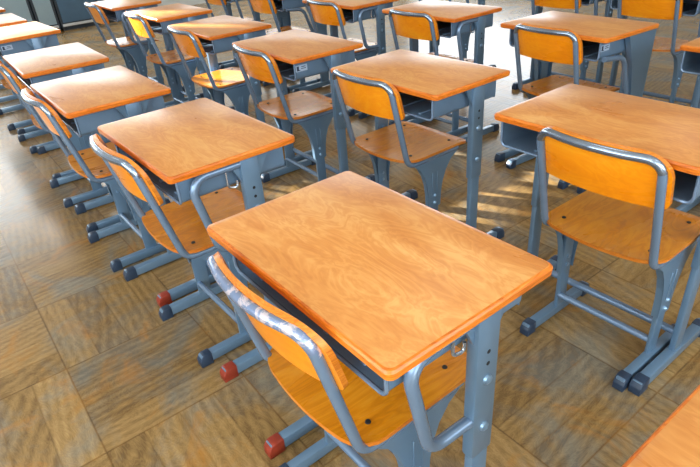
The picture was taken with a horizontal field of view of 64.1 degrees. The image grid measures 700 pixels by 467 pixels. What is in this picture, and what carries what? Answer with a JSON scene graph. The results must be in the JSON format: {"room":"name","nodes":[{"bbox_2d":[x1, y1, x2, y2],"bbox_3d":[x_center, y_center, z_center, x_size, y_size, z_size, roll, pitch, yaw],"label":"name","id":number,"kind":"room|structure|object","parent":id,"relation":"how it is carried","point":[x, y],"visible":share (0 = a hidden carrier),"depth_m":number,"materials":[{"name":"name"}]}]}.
{"room":"classroom","nodes":[
{"label":"classroom","id":0,"kind":"room"},
{"bbox_2d":[157,0,205,5],"bbox_3d":[-3.632,-4.806,8.246,11.600,3.000,0.120,-25,36,-30],"label":"wall","id":1,"kind":"structure","parent":0,"point":[164,2],"depth_m":9.37,"materials":[{"name":"white paint"}]},
{"bbox_2d":[0,0,699,466],"bbox_3d":[0.285,-1.206,4.688,11.600,0.100,12.300,-25,36,-30],"label":"floor","id":2,"kind":"structure","parent":0,"point":[92,374],"depth_m":2.03,"materials":[{"name":"brown wood"}]},
{"bbox_2d":[0,7,17,102],"bbox_3d":[-3.227,-1.636,5.074,0.450,0.750,0.600,-25,36,-30],"label":"school desk","id":3,"kind":"object","parent":2,"relation":"on","point":[14,96],"visible":0.15,"depth_m":5.02,"materials":[{"name":"metal"}]},
{"bbox_2d":[0,13,32,130],"bbox_3d":[-2.659,-1.289,4.410,0.450,0.750,0.600,-25,36,-30],"label":"school desk","id":4,"kind":"object","parent":2,"relation":"on","point":[8,19],"visible":0.26,"depth_m":4.32,"materials":[{"name":"metal"}]},
{"bbox_2d":[0,0,34,21],"bbox_3d":[-5.081,-3.025,7.519,1.350,0.900,0.386,-25,36,-30],"label":"base cabinet","id":5,"kind":"object","parent":2,"relation":"on","point":[21,8],"visible":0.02,"depth_m":7.69,"materials":[{"name":"metal"}]},
{"bbox_2d":[0,74,61,153],"bbox_3d":[-2.203,-1.002,3.838,0.467,0.777,0.374,-26,37,-32],"label":"chair","id":6,"kind":"object","parent":2,"relation":"on","point":[22,137],"visible":0.16,"depth_m":3.87,"materials":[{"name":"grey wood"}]},
{"bbox_2d":[0,21,65,154],"bbox_3d":[-2.170,-1.036,3.917,0.450,0.750,0.600,-27,37,-32],"label":"school desk","id":7,"kind":"object","parent":2,"relation":"on","point":[18,38],"visible":0.41,"depth_m":3.60,"materials":[{"name":"brown wood"}]},
{"bbox_2d":[0,34,58,56],"bbox_3d":[-2.212,-1.290,3.747,0.373,0.090,0.529,-25,36,-30],"label":"tray","id":8,"kind":"object","parent":7,"relation":"on","point":[31,44],"depth_m":3.56,"materials":[{"name":"grey metal"}]},
{"bbox_2d":[28,0,60,28],"bbox_3d":[-4.428,-3.327,7.933,0.290,0.900,0.386,-25,36,-30],"label":"base cabinet","id":9,"kind":"object","parent":2,"relation":"on","point":[43,11],"visible":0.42,"depth_m":7.89,"materials":[{"name":"metal"}]},
{"bbox_2d":[0,61,108,207],"bbox_3d":[-1.566,-0.597,3.069,0.467,0.777,0.374,-24,36,-29],"label":"chair","id":10,"kind":"object","parent":2,"relation":"on","point":[80,143],"visible":0.48,"depth_m":3.02,"materials":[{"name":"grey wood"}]},
{"bbox_2d":[2,42,113,214],"bbox_3d":[-1.486,-0.602,3.092,0.450,0.750,0.600,-24,36,-29],"label":"school desk","id":11,"kind":"object","parent":2,"relation":"on","point":[55,62],"visible":0.38,"depth_m":2.82,"materials":[{"name":"grey paint"}]},
{"bbox_2d":[14,63,104,93],"bbox_3d":[-1.528,-0.857,2.922,0.359,0.090,0.520,-25,36,-30],"label":"tray","id":12,"kind":"object","parent":11,"relation":"on","point":[29,81],"depth_m":2.72,"materials":[{"name":"grey paint"}]},
{"bbox_2d":[52,0,114,30],"bbox_3d":[-3.853,-3.592,8.297,1.150,0.900,0.386,-25,36,-30],"label":"base cabinet","id":13,"kind":"object","parent":2,"relation":"on","point":[71,14],"visible":0.32,"depth_m":8.12,"materials":[{"name":"metal"}]},
{"bbox_2d":[20,87,165,272],"bbox_3d":[-1.058,-0.285,2.474,0.467,0.777,0.374,-25,36,-30],"label":"chair","id":14,"kind":"object","parent":2,"relation":"on","point":[86,162],"visible":0.66,"depth_m":2.45,"materials":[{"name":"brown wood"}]},
{"bbox_2d":[30,65,181,281],"bbox_3d":[-0.997,-0.295,2.508,0.450,0.750,0.600,-25,36,-30],"label":"school desk","id":15,"kind":"object","parent":2,"relation":"on","point":[84,102],"visible":0.62,"depth_m":2.24,"materials":[{"name":"brown wood"}]},
{"bbox_2d":[44,96,165,136],"bbox_3d":[-1.039,-0.550,2.339,0.355,0.090,0.517,-25,36,-30],"label":"tray","id":16,"kind":"object","parent":15,"relation":"on","point":[86,124],"depth_m":2.14,"materials":[{"name":"grey paint"}]},
{"bbox_2d":[84,2,167,86],"bbox_3d":[-1.905,-1.591,4.784,0.467,0.777,0.374,-25,36,-30],"label":"chair","id":17,"kind":"object","parent":2,"relation":"on","point":[129,50],"visible":0.77,"depth_m":4.70,"materials":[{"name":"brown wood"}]},
{"bbox_2d":[91,0,184,95],"bbox_3d":[-1.808,-1.597,4.808,0.450,0.750,0.600,-25,36,-30],"label":"school desk","id":18,"kind":"object","parent":2,"relation":"on","point":[114,10],"visible":0.52,"depth_m":4.54,"materials":[{"name":"metal"}]},
{"bbox_2d":[101,4,157,21],"bbox_3d":[-1.849,-1.852,4.638,0.350,0.090,0.514,-25,36,-30],"label":"tray","id":19,"kind":"object","parent":18,"relation":"on","point":[116,16],"depth_m":4.44,"materials":[{"name":"grey paint"}]},
{"bbox_2d":[123,11,206,106],"bbox_3d":[-1.319,-1.258,4.142,0.467,0.777,0.374,-25,36,-30],"label":"chair","id":20,"kind":"object","parent":2,"relation":"on","point":[170,62],"visible":0.77,"depth_m":4.06,"materials":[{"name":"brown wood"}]},
{"bbox_2d":[89,134,251,367],"bbox_3d":[-0.522,0.001,1.917,0.467,0.777,0.374,-25,36,-31],"label":"chair","id":21,"kind":"object","parent":2,"relation":"on","point":[180,229],"visible":0.78,"depth_m":1.89,"materials":[{"name":"brown wood"}]},
{"bbox_2d":[129,3,234,109],"bbox_3d":[-1.247,-1.279,4.194,0.450,0.750,0.600,-25,36,-30],"label":"school desk","id":22,"kind":"object","parent":2,"relation":"on","point":[159,18],"visible":0.51,"depth_m":3.98,"materials":[{"name":"grey paint"}]},
{"bbox_2d":[146,14,207,34],"bbox_3d":[-1.288,-1.534,4.025,0.350,0.090,0.514,-25,36,-30],"label":"tray","id":23,"kind":"object","parent":22,"relation":"on","point":[160,28],"depth_m":3.82,"materials":[{"name":"grey paint"}]},
{"bbox_2d":[97,98,294,382],"bbox_3d":[-0.455,-0.010,1.954,0.450,0.750,0.600,-25,36,-31],"label":"school desk","id":24,"kind":"object","parent":2,"relation":"on","point":[191,150],"visible":0.7,"depth_m":1.66,"materials":[{"name":"wood"}]},
{"bbox_2d":[114,144,284,204],"bbox_3d":[-0.496,-0.265,1.784,0.359,0.090,0.520,-25,36,-30],"label":"tray","id":25,"kind":"object","parent":24,"relation":"on","point":[179,192],"depth_m":1.62,"materials":[{"name":"grey paint"}]},
{"bbox_2d":[167,25,249,115],"bbox_3d":[-0.804,-0.921,3.505,0.467,0.777,0.374,-25,36,-30],"label":"chair","id":26,"kind":"object","parent":2,"relation":"on","point":[230,81],"visible":0.74,"depth_m":3.40,"materials":[{"name":"brown wood"}]},
{"bbox_2d":[169,15,293,142],"bbox_3d":[-0.744,-0.936,3.548,0.450,0.750,0.600,-25,36,-30],"label":"school desk","id":27,"kind":"object","parent":2,"relation":"on","point":[217,34],"visible":0.41,"depth_m":3.28,"materials":[{"name":"grey paint"}]},
{"bbox_2d":[198,30,265,54],"bbox_3d":[-0.785,-1.191,3.378,0.352,0.090,0.515,-25,36,-30],"label":"tray","id":28,"kind":"object","parent":27,"relation":"on","point":[213,47],"depth_m":3.18,"materials":[{"name":"grey paint"}]},
{"bbox_2d":[205,0,264,69],"bbox_3d":[-1.069,-1.925,5.226,0.467,0.777,0.374,-25,36,-30],"label":"chair","id":29,"kind":"object","parent":2,"relation":"on","point":[223,3],"visible":0.14,"depth_m":5.20,"materials":[{"name":"brown wood"}]},
{"bbox_2d":[218,0,260,64],"bbox_3d":[-1.012,-1.939,5.268,0.450,0.750,0.600,-25,36,-30],"label":"school desk","id":30,"kind":"object","parent":2,"relation":"on","point":[228,5],"visible":0.14,"depth_m":5.03,"materials":[{"name":"metal"}]},
{"bbox_2d":[247,0,320,92],"bbox_3d":[-0.548,-1.614,4.631,0.467,0.777,0.374,-25,36,-30],"label":"chair","id":31,"kind":"object","parent":2,"relation":"on","point":[261,6],"visible":0.37,"depth_m":4.53,"materials":[{"name":"brown wood"}]},
{"bbox_2d":[232,43,345,182],"bbox_3d":[-0.294,-0.617,2.922,0.467,0.777,0.374,-24,36,-29],"label":"chair","id":32,"kind":"object","parent":2,"relation":"on","point":[313,111],"visible":0.85,"depth_m":2.85,"materials":[{"name":"brown wood"}]},
{"bbox_2d":[260,0,329,92],"bbox_3d":[-0.491,-1.628,4.673,0.450,0.750,0.600,-25,36,-30],"label":"school desk","id":33,"kind":"object","parent":2,"relation":"on","point":[283,7],"visible":0.24,"depth_m":4.54,"materials":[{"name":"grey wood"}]},
{"bbox_2d":[273,0,304,11],"bbox_3d":[-0.533,-1.883,4.503,0.350,0.090,0.514,-25,36,-30],"label":"tray","id":34,"kind":"object","parent":33,"relation":"on","point":[281,5],"depth_m":4.30,"materials":[{"name":"grey paint"}]},
{"bbox_2d":[232,29,374,181],"bbox_3d":[-0.226,-0.628,2.957,0.450,0.750,0.600,-24,36,-29],"label":"school desk","id":35,"kind":"object","parent":2,"relation":"on","point":[298,54],"visible":0.51,"depth_m":2.70,"materials":[{"name":"grey paint"}]},
{"bbox_2d":[274,50,354,80],"bbox_3d":[-0.268,-0.883,2.788,0.359,0.090,0.520,-25,36,-30],"label":"tray","id":36,"kind":"object","parent":35,"relation":"on","point":[293,72],"depth_m":2.60,"materials":[{"name":"grey metal"}]},
{"bbox_2d":[207,252,466,466],"bbox_3d":[0.008,0.346,1.264,0.467,0.777,0.374,-25,36,-31],"label":"chair","id":37,"kind":"object","parent":2,"relation":"on","point":[349,411],"visible":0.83,"depth_m":1.14,"materials":[{"name":"brown wood"}]},
{"bbox_2d":[306,0,377,116],"bbox_3d":[-0.015,-1.296,4.022,0.467,0.777,0.374,-25,36,-30],"label":"chair","id":38,"kind":"object","parent":2,"relation":"on","point":[320,11],"visible":0.46,"depth_m":3.79,"materials":[{"name":"brown wood"}]},
{"bbox_2d":[302,0,398,118],"bbox_3d":[0.042,-1.310,4.064,0.450,0.750,0.600,-25,36,-30],"label":"school desk","id":39,"kind":"object","parent":2,"relation":"on","point":[353,10],"visible":0.44,"depth_m":3.73,"materials":[{"name":"metal"}]},
{"bbox_2d":[341,2,392,22],"bbox_3d":[0.000,-1.565,3.894,0.350,0.090,0.514,-25,36,-30],"label":"tray","id":40,"kind":"object","parent":39,"relation":"on","point":[351,16],"depth_m":3.70,"materials":[{"name":"grey paint"}]},
{"bbox_2d":[207,171,552,466],"bbox_3d":[0.072,0.331,1.306,0.450,0.750,0.600,-25,36,-30],"label":"school desk","id":41,"kind":"object","parent":2,"relation":"on","point":[391,282],"visible":0.94,"depth_m":1.02,"materials":[{"name":"brown wood"}]},
{"bbox_2d":[232,255,521,395],"bbox_3d":[0.031,0.076,1.137,0.354,0.090,0.517,-25,36,-30],"label":"tray","id":42,"kind":"object","parent":41,"relation":"on","point":[381,386],"depth_m":1.00,"materials":[{"name":"grey paint"}]},
{"bbox_2d":[332,68,465,210],"bbox_3d":[0.214,-0.336,2.379,0.467,0.777,0.374,-25,36,-30],"label":"chair","id":43,"kind":"object","parent":2,"relation":"on","point":[427,150],"visible":0.83,"depth_m":2.28,"materials":[{"name":"brown wood"}]},
{"bbox_2d":[331,49,509,238],"bbox_3d":[0.303,-0.329,2.381,0.450,0.750,0.600,-25,36,-30],"label":"school desk","id":44,"kind":"object","parent":2,"relation":"on","point":[430,87],"visible":0.58,"depth_m":2.11,"materials":[{"name":"grey paint"}]},
{"bbox_2d":[399,81,495,120],"bbox_3d":[0.262,-0.583,2.211,0.355,0.090,0.517,-25,36,-30],"label":"tray","id":45,"kind":"object","parent":44,"relation":"on","point":[418,107],"depth_m":2.04,"materials":[{"name":"grey paint"}]},
{"bbox_2d":[389,8,473,135],"bbox_3d":[0.514,-1.001,3.453,0.467,0.777,0.374,-25,36,-30],"label":"chair","id":46,"kind":"object","parent":2,"relation":"on","point":[420,25],"visible":0.36,"depth_m":3.21,"materials":[{"name":"brown wood"}]},
{"bbox_2d":[382,0,501,141],"bbox_3d":[0.575,-1.010,3.485,0.450,0.750,0.600,-25,36,-30],"label":"school desk","id":47,"kind":"object","parent":2,"relation":"on","point":[452,19],"visible":0.4,"depth_m":3.20,"materials":[{"name":"wood"}]},
{"bbox_2d":[390,13,492,37],"bbox_3d":[0.533,-1.264,3.315,0.353,0.090,0.516,-25,36,-30],"label":"tray","id":48,"kind":"object","parent":47,"relation":"on","point":[445,29],"depth_m":3.14,"materials":[{"name":"grey paint"}]},
{"bbox_2d":[419,0,470,57],"bbox_3d":[0.810,-1.728,4.631,0.467,0.777,0.374,-25,36,-30],"label":"chair","id":49,"kind":"object","parent":2,"relation":"on","point":[465,37],"visible":0.15,"depth_m":4.59,"materials":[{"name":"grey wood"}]},
{"bbox_2d":[429,0,495,66],"bbox_3d":[0.866,-1.742,4.673,0.450,0.750,0.600,-25,36,-30],"label":"school desk","id":50,"kind":"object","parent":2,"relation":"on","point":[480,2],"visible":0.16,"depth_m":4.74,"materials":[{"name":"metal"}]},
{"bbox_2d":[531,0,588,79],"bbox_3d":[1.510,-1.377,3.942,0.467,0.777,0.374,-25,36,-30],"label":"chair","id":51,"kind":"object","parent":2,"relation":"on","point":[565,4],"visible":0.14,"depth_m":3.73,"materials":[{"name":"brown wood"}]},
{"bbox_2d":[512,0,612,89],"bbox_3d":[1.554,-1.399,3.998,0.450,0.750,0.600,-25,36,-30],"label":"school desk","id":52,"kind":"object","parent":2,"relation":"on","point":[538,9],"visible":0.3,"depth_m":3.92,"materials":[{"name":"metal"}]},
{"bbox_2d":[527,0,602,5],"bbox_3d":[1.513,-1.653,3.829,0.350,0.090,0.514,-25,36,-30],"label":"tray","id":53,"kind":"object","parent":52,"relation":"on","point":[583,2],"depth_m":3.63,"materials":[{"name":"grey paint"}]},
{"bbox_2d":[506,23,619,189],"bbox_3d":[1.073,-0.680,2.834,0.467,0.777,0.374,-23,35,-27],"label":"chair","id":54,"kind":"object","parent":2,"relation":"on","point":[557,45],"visible":0.59,"depth_m":2.64,"materials":[{"name":"brown wood"}]},
{"bbox_2d":[494,11,658,193],"bbox_3d":[1.129,-0.694,2.876,0.450,0.750,0.600,-23,35,-27],"label":"school desk","id":55,"kind":"object","parent":2,"relation":"on","point":[602,37],"visible":0.48,"depth_m":2.61,"materials":[{"name":"brown wood"}]},
{"bbox_2d":[509,29,625,61],"bbox_3d":[1.086,-0.949,2.708,0.380,0.090,0.534,-25,36,-30],"label":"tray","id":56,"kind":"object","parent":55,"relation":"on","point":[592,51],"depth_m":2.51,"materials":[{"name":"grey metal"}]},
{"bbox_2d":[494,84,699,396],"bbox_3d":[0.819,-0.015,1.782,0.450,0.750,0.600,-25,36,-30],"label":"school desk","id":57,"kind":"object","parent":2,"relation":"on","point":[671,131],"visible":0.56,"depth_m":1.64,"materials":[{"name":"brown wood"}]},
{"bbox_2d":[500,122,699,203],"bbox_3d":[0.777,-0.270,1.612,0.353,0.090,0.584,-25,36,-30],"label":"tray","id":58,"kind":"object","parent":57,"relation":"on","point":[687,186],"depth_m":1.69,"materials":[{"name":"grey paint"}]},
{"bbox_2d":[520,126,699,391],"bbox_3d":[0.802,0.021,1.697,0.467,0.777,0.374,-25,36,-30],"label":"chair","id":59,"kind":"object","parent":2,"relation":"on","point":[624,211],"visible":0.94,"depth_m":1.60,"materials":[{"name":"brown wood"}]},
{"bbox_2d":[617,0,690,105],"bbox_3d":[1.877,-1.125,3.467,0.467,0.777,0.374,-25,36,-30],"label":"chair","id":60,"kind":"object","parent":2,"relation":"on","point":[652,9],"visible":0.52,"depth_m":3.28,"materials":[{"name":"brown wood"}]},
{"bbox_2d":[609,0,699,106],"bbox_3d":[1.933,-1.139,3.509,0.450,0.750,0.600,-25,36,-30],"label":"school desk","id":61,"kind":"object","parent":2,"relation":"on","point":[691,8],"visible":0.16,"depth_m":3.46,"materials":[{"name":"metal"}]},
{"bbox_2d":[610,0,699,16],"bbox_3d":[1.892,-1.393,3.340,0.350,0.090,0.514,-25,36,-30],"label":"tray","id":62,"kind":"object","parent":61,"relation":"on","point":[691,8],"depth_m":3.31,"materials":[{"name":"grey paint"}]},
{"bbox_2d":[621,385,699,466],"bbox_3d":[0.613,0.656,0.684,0.450,0.750,0.600,-25,36,-30],"label":"school desk","id":63,"kind":"object","parent":2,"relation":"on","point":[676,442],"visible":1,"depth_m":0.67,"materials":[{"name":"brown wood"}]},
{"bbox_2d":[675,100,699,211],"bbox_3d":[1.625,-0.379,2.252,0.467,0.777,0.374,-25,36,-30],"label":"chair","id":64,"kind":"object","parent":2,"relation":"on","point":[683,207],"visible":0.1,"depth_m":2.53,"materials":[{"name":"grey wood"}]},
{"bbox_2d":[680,37,699,107],"bbox_3d":[1.682,-0.393,2.294,0.450,0.750,0.600,-25,36,-30],"label":"school desk","id":65,"kind":"object","parent":2,"relation":"on","point":[690,63],"visible":0.29,"depth_m":2.26,"materials":[{"name":"grey paint"}]},
{"bbox_2d":[680,51,699,74],"bbox_3d":[1.640,-0.648,2.124,0.350,0.090,0.582,-25,36,-30],"label":"tray","id":66,"kind":"object","parent":65,"relation":"on","point":[690,63],"depth_m":2.26,"materials":[{"name":"grey paint"}]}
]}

